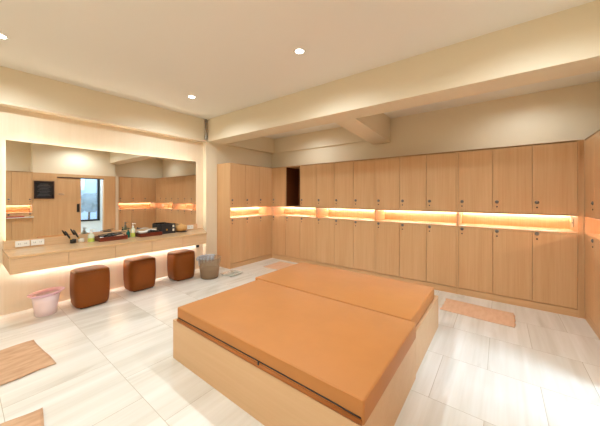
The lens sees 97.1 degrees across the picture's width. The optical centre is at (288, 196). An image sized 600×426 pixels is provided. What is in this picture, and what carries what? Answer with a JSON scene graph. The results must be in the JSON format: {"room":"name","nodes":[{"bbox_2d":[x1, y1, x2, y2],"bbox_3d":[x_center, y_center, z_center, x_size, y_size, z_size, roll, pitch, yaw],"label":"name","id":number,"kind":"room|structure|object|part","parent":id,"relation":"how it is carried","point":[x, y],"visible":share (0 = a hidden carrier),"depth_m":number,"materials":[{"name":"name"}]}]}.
{"room":"changing room","nodes":[
{"label":"changing room","id":0,"kind":"room"},
{"bbox_2d":[0,106,202,315],"bbox_3d":[-3.020,-0.050,3.449,0.220,2.800,4.220,0,0,39],"label":"wall","id":1,"kind":"structure","parent":0,"point":[15,124],"depth_m":3.46,"materials":[{"name":"paint"}]},
{"bbox_2d":[3,224,196,249],"bbox_3d":[-2.448,0.548,3.924,0.079,0.096,2.423,0,0,39],"label":"backsplash","id":2,"kind":"structure","parent":1,"relation":"attached to","point":[58,239],"depth_m":3.33,"materials":[{"name":"brown wood"}]},
{"bbox_2d":[6,140,195,240],"bbox_3d":[-2.452,-0.068,3.918,0.079,1.136,2.379,0,0,39],"label":"backlit mirror","id":3,"kind":"object","parent":1,"relation":"attached to","point":[52,190],"visible":1,"depth_m":3.56,"materials":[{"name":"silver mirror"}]},
{"bbox_2d":[0,66,204,139],"bbox_3d":[-2.903,-1.252,3.355,0.080,0.394,4.220,0,0,39],"label":"beam","id":4,"kind":"structure","parent":1,"relation":"attached to","point":[16,86],"depth_m":3.56,"materials":[{"name":"beige paint"}]},
{"bbox_2d":[0,100,206,142],"bbox_3d":[-2.887,-1.038,3.339,0.124,0.032,4.215,0,0,39],"label":"trim","id":5,"kind":"structure","parent":1,"relation":"attached to","point":[2,103],"depth_m":3.56,"materials":[{"name":"laminate"}]},
{"bbox_2d":[2,224,206,274],"bbox_3d":[-2.183,0.651,3.815,0.629,0.302,2.593,0,0,39],"label":"countertop","id":6,"kind":"structure","parent":1,"relation":"attached to","point":[58,251],"depth_m":3.22,"materials":[{"name":"brown wood"}]},
{"bbox_2d":[15,240,29,246],"bbox_3d":[-3.077,0.547,3.065,0.010,0.068,0.120,0,0,39],"label":"wall socket","id":7,"kind":"object","parent":6,"relation":"attached to","point":[26,242],"visible":1,"depth_m":3.06,"materials":[{"name":"white plastic"}]},
{"bbox_2d":[31,239,43,245],"bbox_3d":[-2.997,0.547,3.165,0.010,0.068,0.117,0,0,39],"label":"wall socket","id":8,"kind":"object","parent":6,"relation":"attached to","point":[37,241],"visible":1,"depth_m":3.16,"materials":[{"name":"white plastic"}]},
{"bbox_3d":[-2.612,0.700,2.796,0.020,0.152,0.457,0,0,39],"label":"drawer","id":9,"kind":"part","parent":6,"relation":"part of","materials":[{"name":"brown wood"}]},
{"bbox_2d":[64,231,75,242],"bbox_3d":[-2.772,0.514,3.367,0.064,0.163,0.122,0,0,39],"label":"pot","id":10,"kind":"object","parent":6,"relation":"on","point":[66,233],"visible":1,"depth_m":3.36,"materials":[{"name":"black plastic"}]},
{"bbox_2d":[73,230,83,241],"bbox_3d":[-2.723,0.509,3.436,0.064,0.173,0.122,0,0,39],"label":"pot","id":11,"kind":"object","parent":6,"relation":"on","point":[76,234],"visible":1,"depth_m":3.43,"materials":[{"name":"ceramic"}]},
{"bbox_2d":[88,229,94,242],"bbox_3d":[-2.573,0.513,3.456,0.072,0.166,0.072,0,0,15],"label":"pump bottle","id":12,"kind":"object","parent":6,"relation":"on","point":[91,237],"visible":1,"depth_m":3.44,"materials":[{"name":"green"}]},
{"bbox_3d":[-2.324,0.700,3.156,0.020,0.152,0.458,0,0,39],"label":"drawer","id":13,"kind":"part","parent":6,"relation":"part of","materials":[{"name":"brown wood"}]},
{"bbox_2d":[95,234,127,241],"bbox_3d":[-2.444,0.568,3.657,0.220,0.055,0.335,0,0,39],"label":"serving tray","id":14,"kind":"object","parent":6,"relation":"on","point":[124,236],"visible":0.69,"depth_m":3.57,"materials":[{"name":"red wood"}]},
{"bbox_2d":[130,223,135,237],"bbox_3d":[-2.266,0.493,3.864,0.060,0.205,0.060,0,0,9],"label":"pump bottle","id":15,"kind":"object","parent":6,"relation":"on","point":[132,234],"visible":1,"depth_m":3.84,"materials":[{"name":"green"}]},
{"bbox_3d":[-2.041,0.700,3.512,0.020,0.152,0.444,0,0,39],"label":"drawer","id":16,"kind":"part","parent":6,"relation":"part of","materials":[{"name":"brown wood"}]},
{"bbox_2d":[135,231,161,236],"bbox_3d":[-2.129,0.568,4.036,0.220,0.055,0.320,0,0,39],"label":"serving tray","id":17,"kind":"object","parent":6,"relation":"on","point":[159,232],"visible":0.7,"depth_m":3.94,"materials":[{"name":"red wood"}]},
{"bbox_2d":[136,229,155,233],"bbox_3d":[-2.170,0.532,4.046,0.115,0.072,0.256,0,0,39],"label":"towel","id":18,"kind":"object","parent":17,"relation":"on","point":[145,231],"visible":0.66,"depth_m":3.98,"materials":[{"name":"white fabric"}]},
{"bbox_2d":[157,223,174,233],"bbox_3d":[-1.983,0.516,4.310,0.156,0.159,0.230,0,0,39],"label":"black organiser","id":19,"kind":"object","parent":6,"relation":"on","point":[166,228],"visible":0.91,"depth_m":4.25,"materials":[{"name":"plastic"}]},
{"bbox_3d":[-1.758,0.700,3.866,0.020,0.152,0.454,0,0,39],"label":"drawer","id":20,"kind":"part","parent":6,"relation":"part of","materials":[{"name":"brown wood"}]},
{"bbox_3d":[-1.483,0.700,4.210,0.020,0.152,0.419,0,0,39],"label":"drawer","id":21,"kind":"part","parent":6,"relation":"part of","materials":[{"name":"brown wood"}]},
{"bbox_3d":[-1.808,0.591,4.496,0.190,0.010,0.190,0,0,39],"label":"coaster","id":22,"kind":"object","parent":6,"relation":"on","visible":0},
{"bbox_2d":[175,223,186,230],"bbox_3d":[-1.814,0.521,4.488,0.192,0.128,0.192,0,0,39],"label":"basket","id":23,"kind":"object","parent":22,"relation":"on","point":[181,227],"visible":0.99,"depth_m":4.42,"materials":[{"name":"beige wicker"}]},
{"bbox_3d":[-1.814,0.486,4.488,0.188,0.058,0.188,0,0,39],"label":"lid","id":24,"kind":"part","parent":23,"relation":"part of","materials":[{"name":"beige wicker"}]},
{"bbox_2d":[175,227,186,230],"bbox_3d":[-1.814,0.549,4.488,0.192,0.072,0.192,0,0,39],"label":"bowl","id":25,"kind":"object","parent":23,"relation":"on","point":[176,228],"depth_m":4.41,"materials":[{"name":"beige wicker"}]},
{"bbox_2d":[203,142,271,266],"bbox_3d":[-1.093,-0.050,5.798,0.300,2.800,1.857,0,0,39],"label":"wall","id":26,"kind":"structure","parent":0,"point":[225,154],"depth_m":5.55,"materials":[{"name":"beige paint"}]},
{"bbox_2d":[205,142,216,265],"bbox_3d":[-1.470,0.158,5.069,0.020,2.384,0.245,0,0,39],"label":"trim","id":27,"kind":"structure","parent":26,"relation":"attached to","point":[210,148],"depth_m":5.06,"materials":[{"name":"beige paint"}]},
{"bbox_2d":[222,136,274,153],"bbox_3d":[-0.818,-1.205,5.822,0.100,0.340,1.477,0,0,39],"label":"trim","id":28,"kind":"structure","parent":26,"relation":"attached to","point":[261,144],"depth_m":5.94,"materials":[{"name":"beige paint"}]},
{"bbox_2d":[207,0,599,144],"bbox_3d":[0.800,-1.242,3.360,5.700,0.415,0.350,0,0,39],"label":"beam","id":29,"kind":"structure","parent":26,"relation":"attached to","point":[565,43],"depth_m":2.60,"materials":[{"name":"beige paint"}]},
{"bbox_2d":[0,0,595,119],"bbox_3d":[-0.799,-1.510,1.598,6.000,0.120,4.500,0,0,39],"label":"ceiling","id":30,"kind":"structure","parent":0,"point":[230,55],"depth_m":2.46,"materials":[{"name":"paint"}]},
{"bbox_2d":[0,33,9,39],"bbox_3d":[-2.600,-1.451,2.388,0.124,0.010,0.124,0,0,39],"label":"recessed light","id":31,"kind":"object","parent":30,"relation":"in","point":[2,36],"visible":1,"depth_m":2.41,"materials":[{"name":"white plastic"}]},
{"bbox_2d":[205,119,206,139],"bbox_3d":[-1.536,-1.256,4.957,0.048,0.377,0.048,0,0,39],"label":"conduit pipe","id":32,"kind":"object","parent":30,"relation":"attached to","point":[205,119],"visible":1,"depth_m":4.94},
{"bbox_2d":[293,48,305,54],"bbox_3d":[0.113,-1.451,2.642,0.124,0.010,0.124,0,0,39],"label":"recessed light","id":33,"kind":"object","parent":30,"relation":"in","point":[299,51],"visible":1,"depth_m":2.64,"materials":[{"name":"white plastic"}]},
{"bbox_2d":[0,258,599,425],"bbox_3d":[0.411,1.410,1.912,7.500,0.120,6.500,0,0,39],"label":"floor","id":34,"kind":"structure","parent":0,"point":[115,365],"depth_m":2.05,"materials":[{"name":"tile"}]},
{"bbox_2d":[0,407,43,425],"bbox_3d":[-1.603,1.341,1.190,0.644,0.010,0.780,0,0,43],"label":"mat","id":35,"kind":"object","parent":34,"relation":"on","point":[36,418],"visible":1,"depth_m":1.58,"materials":[{"name":"brown wood"}]},
{"bbox_2d":[0,340,55,385],"bbox_3d":[-2.337,1.342,1.988,0.651,0.012,0.780,0,0,36],"label":"mat","id":36,"kind":"object","parent":34,"relation":"on","point":[20,360],"visible":1,"depth_m":2.16,"materials":[{"name":"brown wood"}]},
{"bbox_2d":[27,286,64,316],"bbox_3d":[-2.779,1.214,3.047,0.332,0.271,0.316,0,0,-21],"label":"tub","id":37,"kind":"object","parent":34,"relation":"on","point":[44,301],"visible":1,"depth_m":2.98,"materials":[{"name":"pink plastic"}]},
{"bbox_2d":[70,265,109,308],"bbox_3d":[-2.504,1.127,3.350,0.378,0.446,0.378,0,0,39],"label":"stool","id":38,"kind":"object","parent":34,"relation":"on","point":[89,285],"visible":1,"depth_m":3.22,"materials":[{"name":"brown leather"}]},
{"bbox_2d":[123,255,155,291],"bbox_3d":[-2.194,1.127,3.915,0.378,0.446,0.378,0,0,39],"label":"stool","id":39,"kind":"object","parent":34,"relation":"on","point":[139,272],"visible":1,"depth_m":3.78,"materials":[{"name":"brown leather"}]},
{"bbox_2d":[167,249,194,280],"bbox_3d":[-1.774,1.127,4.392,0.378,0.446,0.378,0,0,39],"label":"stool","id":40,"kind":"object","parent":34,"relation":"on","point":[180,263],"visible":1,"depth_m":4.25,"materials":[{"name":"brown leather"}]},
{"bbox_2d":[200,266,218,278],"bbox_3d":[-1.311,1.183,4.419,0.386,0.335,0.386,0,0,39],"label":"waste bin","id":41,"kind":"object","parent":34,"relation":"on","point":[207,272],"visible":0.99,"depth_m":4.31,"materials":[{"name":"beige plastic"}]},
{"bbox_2d":[196,254,214,265],"bbox_3d":[-1.430,1.068,4.482,0.155,0.141,0.389,0,0,28],"label":"bag","id":42,"kind":"object","parent":41,"relation":"in","point":[210,257],"visible":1,"depth_m":4.56,"materials":[{"name":"white"}]},
{"bbox_2d":[222,270,241,276],"bbox_3d":[-0.979,1.337,4.595,0.280,0.027,0.290,0,0,35],"label":"bathroom scale","id":43,"kind":"object","parent":34,"relation":"on","point":[232,270],"visible":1,"depth_m":4.57,"materials":[{"name":"clear glass"}]},
{"bbox_2d":[217,163,271,268],"bbox_3d":[-0.872,0.360,5.486,0.421,1.980,1.151,0,0,39],"label":"lockers","id":44,"kind":"object","parent":34,"relation":"on","point":[244,192],"visible":1,"depth_m":5.18,"materials":[{"name":"brown wood"}]},
{"bbox_3d":[-0.959,-0.206,5.075,0.018,0.840,0.371,0,0,39],"label":"door","id":45,"kind":"part","parent":44,"relation":"part of","materials":[{"name":"brown wood"}]},
{"bbox_3d":[-0.959,0.841,5.075,0.018,0.830,0.371,0,0,39],"label":"door","id":46,"kind":"part","parent":44,"relation":"part of","materials":[{"name":"brown wood"}]},
{"bbox_3d":[-0.725,-0.206,5.368,0.018,0.840,0.371,0,0,39],"label":"door","id":47,"kind":"part","parent":44,"relation":"part of","materials":[{"name":"brown wood"}]},
{"bbox_3d":[-0.725,0.841,5.368,0.018,0.830,0.371,0,0,39],"label":"door","id":48,"kind":"part","parent":44,"relation":"part of","materials":[{"name":"brown wood"}]},
{"bbox_3d":[-0.490,-0.206,5.662,0.018,0.840,0.371,0,0,39],"label":"door","id":49,"kind":"part","parent":44,"relation":"part of","materials":[{"name":"brown wood"}]},
{"bbox_3d":[-0.490,0.841,5.662,0.018,0.830,0.371,0,0,39],"label":"door","id":50,"kind":"part","parent":44,"relation":"part of","materials":[{"name":"brown wood"}]},
{"bbox_2d":[264,261,294,269],"bbox_3d":[-0.151,1.345,5.146,0.446,0.007,0.514,0,0,39],"label":"mat","id":51,"kind":"object","parent":34,"relation":"on","point":[279,265],"visible":0.86,"depth_m":5.15,"materials":[{"name":"fabric"}]},
{"bbox_2d":[272,164,315,264],"bbox_3d":[0.230,0.360,5.626,1.151,1.980,0.468,0,0,39],"label":"lockers","id":52,"kind":"object","parent":34,"relation":"on","point":[293,187],"visible":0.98,"depth_m":5.55,"materials":[{"name":"brown wood"}]},
{"bbox_3d":[-0.196,-0.206,5.694,0.371,0.840,0.018,0,0,39],"label":"door","id":53,"kind":"part","parent":52,"relation":"part of","materials":[{"name":"brown wood"}]},
{"bbox_3d":[-0.196,0.841,5.694,0.371,0.830,0.018,0,0,39],"label":"door","id":54,"kind":"part","parent":52,"relation":"part of","materials":[{"name":"brown wood"}]},
{"bbox_3d":[0.097,0.841,5.460,0.371,0.830,0.018,0,0,39],"label":"door","id":55,"kind":"part","parent":52,"relation":"part of","materials":[{"name":"brown wood"}]},
{"bbox_3d":[0.391,-0.206,5.225,0.371,0.840,0.018,0,0,39],"label":"door","id":56,"kind":"part","parent":52,"relation":"part of","materials":[{"name":"brown wood"}]},
{"bbox_3d":[0.391,0.841,5.225,0.371,0.830,0.018,0,0,39],"label":"door","id":57,"kind":"part","parent":52,"relation":"part of","materials":[{"name":"brown wood"}]},
{"bbox_2d":[173,318,415,425],"bbox_3d":[-0.008,1.190,2.089,1.651,0.320,0.995,0,0,39],"label":"platform base","id":58,"kind":"object","parent":34,"relation":"on","point":[271,401],"visible":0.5,"depth_m":1.62,"materials":[{"name":"laminate"}]},
{"bbox_2d":[177,279,415,425],"bbox_3d":[0.004,0.970,2.044,1.606,0.120,0.958,0,0,39],"label":"bench cushion","id":59,"kind":"object","parent":58,"relation":"on","point":[342,356],"visible":1,"depth_m":1.72,"materials":[{"name":"leather"}]},
{"bbox_3d":[0.630,1.190,1.580,0.020,0.320,0.954,0,0,39],"label":"panel","id":60,"kind":"part","parent":58,"relation":"part of","materials":[{"name":"laminate"}]},
{"bbox_3d":[0.296,1.190,2.470,1.651,0.320,0.020,0,0,39],"label":"panel","id":61,"kind":"part","parent":58,"relation":"part of","materials":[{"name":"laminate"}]},
{"bbox_2d":[316,158,374,275],"bbox_3d":[1.129,0.360,4.907,1.151,1.980,0.468,0,0,39],"label":"lockers","id":62,"kind":"object","parent":34,"relation":"on","point":[345,190],"visible":0.98,"depth_m":4.72,"materials":[{"name":"brown wood"}]},
{"bbox_3d":[0.703,-0.206,4.976,0.371,0.840,0.018,0,0,39],"label":"door","id":63,"kind":"part","parent":62,"relation":"part of","materials":[{"name":"brown wood"}]},
{"bbox_3d":[0.703,0.841,4.976,0.371,0.830,0.018,0,0,39],"label":"door","id":64,"kind":"part","parent":62,"relation":"part of","materials":[{"name":"brown wood"}]},
{"bbox_3d":[0.996,-0.206,4.742,0.371,0.840,0.018,0,0,39],"label":"door","id":65,"kind":"part","parent":62,"relation":"part of","materials":[{"name":"brown wood"}]},
{"bbox_3d":[0.996,0.841,4.742,0.371,0.830,0.018,0,0,39],"label":"door","id":66,"kind":"part","parent":62,"relation":"part of","materials":[{"name":"brown wood"}]},
{"bbox_3d":[1.290,-0.206,4.507,0.371,0.840,0.018,0,0,39],"label":"door","id":67,"kind":"part","parent":62,"relation":"part of","materials":[{"name":"brown wood"}]},
{"bbox_3d":[1.290,0.841,4.507,0.371,0.830,0.018,0,0,39],"label":"door","id":68,"kind":"part","parent":62,"relation":"part of","materials":[{"name":"brown wood"}]},
{"bbox_2d":[375,151,456,293],"bbox_3d":[2.028,0.360,4.189,1.151,1.980,0.468,0,0,39],"label":"lockers","id":69,"kind":"object","parent":34,"relation":"on","point":[416,195],"visible":0.98,"depth_m":4.01,"materials":[{"name":"brown wood"}]},
{"bbox_3d":[1.602,-0.206,4.258,0.371,0.840,0.018,0,0,39],"label":"door","id":70,"kind":"part","parent":69,"relation":"part of","materials":[{"name":"brown wood"}]},
{"bbox_3d":[1.602,0.841,4.258,0.371,0.830,0.018,0,0,39],"label":"door","id":71,"kind":"part","parent":69,"relation":"part of","materials":[{"name":"brown wood"}]},
{"bbox_3d":[1.896,-0.206,4.024,0.371,0.840,0.018,0,0,39],"label":"door","id":72,"kind":"part","parent":69,"relation":"part of","materials":[{"name":"brown wood"}]},
{"bbox_3d":[1.896,0.841,4.024,0.371,0.830,0.018,0,0,39],"label":"door","id":73,"kind":"part","parent":69,"relation":"part of","materials":[{"name":"brown wood"}]},
{"bbox_3d":[2.189,-0.206,3.789,0.371,0.840,0.018,0,0,39],"label":"door","id":74,"kind":"part","parent":69,"relation":"part of","materials":[{"name":"brown wood"}]},
{"bbox_3d":[2.189,0.841,3.789,0.371,0.830,0.018,0,0,39],"label":"door","id":75,"kind":"part","parent":69,"relation":"part of","materials":[{"name":"brown wood"}]},
{"bbox_2d":[416,295,437,372],"bbox_3d":[0.615,1.190,2.877,1.641,0.320,0.977,0,0,39],"label":"platform base","id":76,"kind":"object","parent":34,"relation":"on","point":[427,326],"visible":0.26,"depth_m":2.30,"materials":[{"name":"laminate"}]},
{"bbox_2d":[255,262,433,325],"bbox_3d":[0.546,0.970,2.817,1.643,0.120,0.916,0,0,39],"label":"bench cushion","id":77,"kind":"object","parent":76,"relation":"on","point":[408,301],"visible":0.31,"depth_m":2.62,"materials":[{"name":"leather"}]},
{"bbox_2d":[440,298,515,327],"bbox_3d":[2.208,1.345,3.099,0.694,0.007,0.450,0,0,40],"label":"mat","id":78,"kind":"object","parent":34,"relation":"on","point":[496,316],"visible":1,"depth_m":3.06,"materials":[{"name":"fabric"}]},
{"bbox_2d":[457,140,579,317],"bbox_3d":[2.927,0.360,3.471,1.151,1.980,0.468,0,0,39],"label":"lockers","id":79,"kind":"object","parent":34,"relation":"on","point":[518,207],"visible":1,"depth_m":3.27,"materials":[{"name":"brown wood"}]},
{"bbox_3d":[2.501,-0.206,3.540,0.371,0.840,0.018,0,0,39],"label":"door","id":80,"kind":"part","parent":79,"relation":"part of","materials":[{"name":"brown wood"}]},
{"bbox_3d":[2.501,0.841,3.540,0.371,0.830,0.018,0,0,39],"label":"door","id":81,"kind":"part","parent":79,"relation":"part of","materials":[{"name":"brown wood"}]},
{"bbox_3d":[2.795,-0.206,3.305,0.371,0.840,0.018,0,0,39],"label":"door","id":82,"kind":"part","parent":79,"relation":"part of","materials":[{"name":"brown wood"}]},
{"bbox_3d":[2.795,0.841,3.305,0.371,0.830,0.018,0,0,39],"label":"door","id":83,"kind":"part","parent":79,"relation":"part of","materials":[{"name":"brown wood"}]},
{"bbox_3d":[3.088,-0.206,3.071,0.371,0.840,0.018,0,0,39],"label":"door","id":84,"kind":"part","parent":79,"relation":"part of","materials":[{"name":"brown wood"}]},
{"bbox_3d":[3.088,0.841,3.071,0.371,0.830,0.018,0,0,39],"label":"door","id":85,"kind":"part","parent":79,"relation":"part of","materials":[{"name":"brown wood"}]},
{"bbox_2d":[580,140,583,317],"bbox_3d":[3.267,0.360,2.944,0.037,1.980,0.018,0,0,39],"label":"trim","id":86,"kind":"structure","parent":34,"relation":"on","point":[581,141],"depth_m":2.94,"materials":[{"name":"brown wood"}]},
{"bbox_2d":[584,129,599,338],"bbox_3d":[3.070,0.360,2.350,0.423,1.980,1.151,0,0,39],"label":"lockers","id":87,"kind":"object","parent":34,"relation":"on","point":[591,143],"visible":1,"depth_m":2.69,"materials":[{"name":"brown wood"}]},
{"bbox_3d":[3.157,-0.206,2.762,0.018,0.840,0.371,0,0,39],"label":"door","id":88,"kind":"part","parent":87,"relation":"part of","materials":[{"name":"brown wood"}]},
{"bbox_3d":[3.157,0.841,2.762,0.018,0.830,0.371,0,0,39],"label":"door","id":89,"kind":"part","parent":87,"relation":"part of","materials":[{"name":"brown wood"}]},
{"bbox_3d":[2.922,-0.206,2.469,0.018,0.840,0.371,0,0,39],"label":"door","id":90,"kind":"part","parent":87,"relation":"part of","materials":[{"name":"brown wood"}]},
{"bbox_3d":[2.922,0.841,2.469,0.018,0.830,0.371,0,0,39],"label":"door","id":91,"kind":"part","parent":87,"relation":"part of","materials":[{"name":"brown wood"}]},
{"bbox_2d":[264,71,599,138],"bbox_3d":[1.307,-1.472,4.236,6.000,0.195,1.750,0,0,39],"label":"ceiling","id":92,"kind":"structure","parent":0,"point":[590,77],"depth_m":3.67,"materials":[{"name":"paint"}]},
{"bbox_2d":[272,81,599,167],"bbox_3d":[1.760,-0.013,4.804,6.000,2.725,0.150,0,0,39],"label":"wall","id":93,"kind":"structure","parent":0,"point":[570,113],"depth_m":3.84,"materials":[{"name":"beige paint"}]},
{"bbox_2d":[274,127,365,152],"bbox_3d":[0.616,-1.205,5.599,2.420,0.340,0.035,0,0,39],"label":"trim","id":94,"kind":"structure","parent":93,"relation":"attached to","point":[340,135],"depth_m":5.59,"materials":[{"name":"beige paint"}]},
{"bbox_2d":[335,113,389,144],"bbox_3d":[1.222,-1.160,4.169,0.310,0.430,1.441,0,0,39],"label":"beam","id":95,"kind":"structure","parent":93,"relation":"attached to","point":[375,129],"depth_m":4.15,"materials":[{"name":"beige paint"}]}
]}

